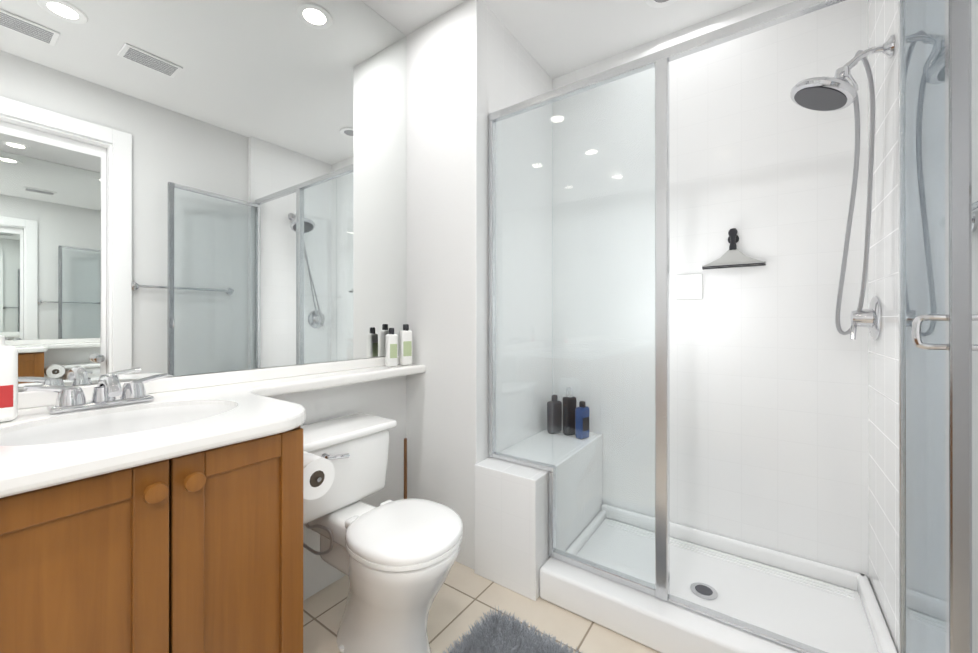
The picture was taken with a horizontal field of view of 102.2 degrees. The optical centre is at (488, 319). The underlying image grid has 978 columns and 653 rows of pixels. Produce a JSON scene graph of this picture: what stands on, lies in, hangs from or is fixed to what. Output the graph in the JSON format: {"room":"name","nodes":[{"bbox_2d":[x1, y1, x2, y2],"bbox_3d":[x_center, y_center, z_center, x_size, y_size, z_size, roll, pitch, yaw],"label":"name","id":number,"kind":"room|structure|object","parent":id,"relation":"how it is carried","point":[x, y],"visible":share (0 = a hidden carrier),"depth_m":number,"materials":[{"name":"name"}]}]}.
{"room":"bathroom","nodes":[
{"label":"bathroom","id":0,"kind":"room"},
{"bbox_2d":[18,1,405,600],"bbox_3d":[-1.281,-0.161,0.773,0.100,2.460,2.900,0,0,35],"label":"wall","id":1,"kind":"structure","parent":0,"point":[384,398],"depth_m":1.69,"materials":[{"name":"paint"}]},
{"bbox_2d":[0,0,406,390],"bbox_3d":[-1.208,-0.608,0.784,0.005,1.550,2.793,0,0,35],"label":"vanity mirror","id":2,"kind":"object","parent":1,"relation":"attached to","point":[189,187],"visible":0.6,"depth_m":1.22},
{"bbox_2d":[406,0,552,568],"bbox_3d":[-0.031,-0.159,2.174,0.530,2.460,0.830,0,0,35],"label":"wall","id":3,"kind":"structure","parent":0,"point":[440,413],"depth_m":1.83,"materials":[{"name":"paint"}]},
{"bbox_2d":[303,561,659,652],"bbox_3d":[-0.265,1.119,0.564,2.000,0.100,3.730,0,0,35],"label":"floor","id":4,"kind":"structure","parent":0,"point":[466,596],"depth_m":1.42,"materials":[{"name":"tile"}]},
{"bbox_2d":[0,423,334,652],"bbox_3d":[-1.179,0.659,0.329,0.573,0.820,2.087,0,0,35],"label":"bathroom vanity","id":5,"kind":"object","parent":4,"relation":"on","point":[159,513],"depth_m":0.72,"materials":[{"name":"brown wood"}]},
{"bbox_2d":[0,363,425,490],"bbox_3d":[-0.974,0.229,0.617,0.578,0.040,2.794,0,0,35],"label":"countertop","id":6,"kind":"structure","parent":5,"relation":"on","point":[19,466],"depth_m":0.84,"materials":[{"name":"white stone"}]},
{"bbox_2d":[0,335,17,421],"bbox_3d":[-1.013,0.099,0.804,0.068,0.218,0.064,0,0,35],"label":"soap pump","id":7,"kind":"object","parent":6,"relation":"on","point":[8,382],"visible":1,"depth_m":0.80,"materials":[{"name":"white plastic"}]},
{"bbox_2d":[0,395,247,450],"bbox_3d":[-0.769,0.280,0.840,0.318,0.133,0.418,0,0,35],"label":"sink","id":8,"kind":"object","parent":6,"relation":"in","point":[31,432],"depth_m":0.92,"materials":[{"name":"white ceramic"}]},
{"bbox_2d":[385,328,397,366],"bbox_3d":[-0.435,0.123,1.761,0.050,0.173,0.037,0,0,-45],"label":"lotion bottle","id":9,"kind":"object","parent":6,"relation":"on","point":[391,348],"visible":1,"depth_m":1.75,"materials":[{"name":"white plastic"}]},
{"bbox_2d":[399,324,411,364],"bbox_3d":[-0.384,0.115,1.823,0.055,0.188,0.040,0,0,-35],"label":"lotion bottle","id":10,"kind":"object","parent":6,"relation":"on","point":[405,345],"visible":1,"depth_m":1.81,"materials":[{"name":"white plastic"}]},
{"bbox_2d":[300,413,462,652],"bbox_3d":[-0.398,0.732,1.331,0.697,0.676,0.404,0,0,35],"label":"toilet","id":11,"kind":"object","parent":4,"relation":"on","point":[393,561],"visible":0.88,"depth_m":1.22,"materials":[{"name":"white ceramic"}]},
{"bbox_2d":[404,438,406,498],"bbox_3d":[-0.387,0.810,1.824,0.120,0.519,0.120,0,0,35],"label":"plunger","id":12,"kind":"object","parent":4,"relation":"on","point":[405,468],"visible":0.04,"depth_m":1.82,"materials":[{"name":"brown wood"}]},
{"bbox_2d":[442,606,581,652],"bbox_3d":[0.158,1.052,0.967,0.750,0.030,0.520,0,0,38],"label":"bath mat","id":13,"kind":"object","parent":4,"relation":"on","point":[496,632],"visible":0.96,"depth_m":1.26,"materials":[{"name":"grey fabric"}]},
{"bbox_2d":[474,427,601,600],"bbox_3d":[0.272,0.840,1.885,0.293,0.460,0.748,0,0,35],"label":"shower bench","id":14,"kind":"object","parent":4,"relation":"on","point":[511,525],"visible":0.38,"depth_m":1.62,"materials":[{"name":"tile"}]},
{"bbox_2d":[547,395,561,433],"bbox_3d":[0.354,0.508,2.128,0.080,0.203,0.045,0,0,-35],"label":"shampoo bottle","id":15,"kind":"object","parent":14,"relation":"on","point":[555,414],"depth_m":2.11,"materials":[{"name":"grey plastic"}]},
{"bbox_2d":[563,387,575,434],"bbox_3d":[0.428,0.485,2.095,0.070,0.248,0.045,0,0,-25],"label":"shampoo bottle","id":16,"kind":"object","parent":14,"relation":"on","point":[569,393],"depth_m":2.08,"materials":[{"name":"grey plastic"}]},
{"bbox_2d":[575,401,588,438],"bbox_3d":[0.481,0.515,2.032,0.075,0.188,0.047,0,0,-40],"label":"shampoo bottle","id":17,"kind":"object","parent":14,"relation":"on","point":[578,416],"depth_m":2.01,"materials":[{"name":"blue plastic"}]},
{"bbox_2d":[540,504,896,652],"bbox_3d":[0.820,1.010,1.510,1.032,0.120,0.728,0,0,35],"label":"shower base","id":18,"kind":"object","parent":4,"relation":"on","point":[824,607],"visible":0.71,"depth_m":1.46,"materials":[{"name":"white plastic"}]},
{"bbox_2d":[489,0,977,652],"bbox_3d":[0.388,0.017,1.154,1.326,1.864,0.592,0,0,35],"label":"shower enclosure","id":19,"kind":"object","parent":18,"relation":"on","point":[937,318],"visible":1,"depth_m":0.86,"materials":[{"name":"clear glass"}]},
{"bbox_2d":[361,0,756,78],"bbox_3d":[-0.265,-1.441,0.566,2.000,0.100,3.730,0,0,35],"label":"ceiling","id":20,"kind":"structure","parent":0,"point":[556,38],"depth_m":1.83,"materials":[{"name":"paint"}]},
{"bbox_2d":[645,0,676,7],"bbox_3d":[0.748,-1.386,1.675,0.160,0.006,0.160,0,0,35],"label":"recessed light","id":21,"kind":"object","parent":20,"relation":"in","point":[654,4],"visible":1,"depth_m":1.73,"materials":[{"name":"white paint"}]},
{"bbox_2d":[552,0,867,576],"bbox_3d":[0.994,-0.160,1.898,1.476,2.460,0.100,0,0,35],"label":"wall","id":22,"kind":"structure","parent":0,"point":[769,405],"depth_m":1.76,"materials":[{"name":"tile"}]},
{"bbox_2d":[702,228,765,269],"bbox_3d":[1.079,-0.317,1.744,0.240,0.173,0.052,0,0,35],"label":"squeegee","id":23,"kind":"object","parent":22,"relation":"hanging from","point":[733,256],"visible":1,"depth_m":1.73,"materials":[{"name":"grey plastic"}]},
{"bbox_2d":[868,0,898,652],"bbox_3d":[1.317,-0.160,1.196,0.140,2.460,0.675,0,0,35],"label":"wall","id":24,"kind":"structure","parent":0,"point":[883,444],"depth_m":1.30,"materials":[{"name":"tile"}]},
{"bbox_2d":[790,34,894,339],"bbox_3d":[1.202,-0.402,1.373,0.250,0.950,0.384,0,0,35],"label":"shower head","id":25,"kind":"object","parent":24,"relation":"attached to","point":[838,90],"visible":1,"depth_m":1.32},
{"bbox_2d":[971,0,977,652],"bbox_3d":[0.317,-0.162,-0.258,0.100,2.460,2.855,0,0,35],"label":"wall","id":26,"kind":"structure","parent":0,"point":[974,14],"depth_m":0.83,"materials":[{"name":"paint"}]},
{"bbox_2d":[972,201,977,231],"bbox_3d":[0.848,-0.211,0.626,0.048,0.052,0.589,0,0,35],"label":"towel rail","id":27,"kind":"object","parent":26,"relation":"attached to","point":[974,215],"visible":0.19,"depth_m":0.81,"materials":[{"name":"silver metal"}]}
]}

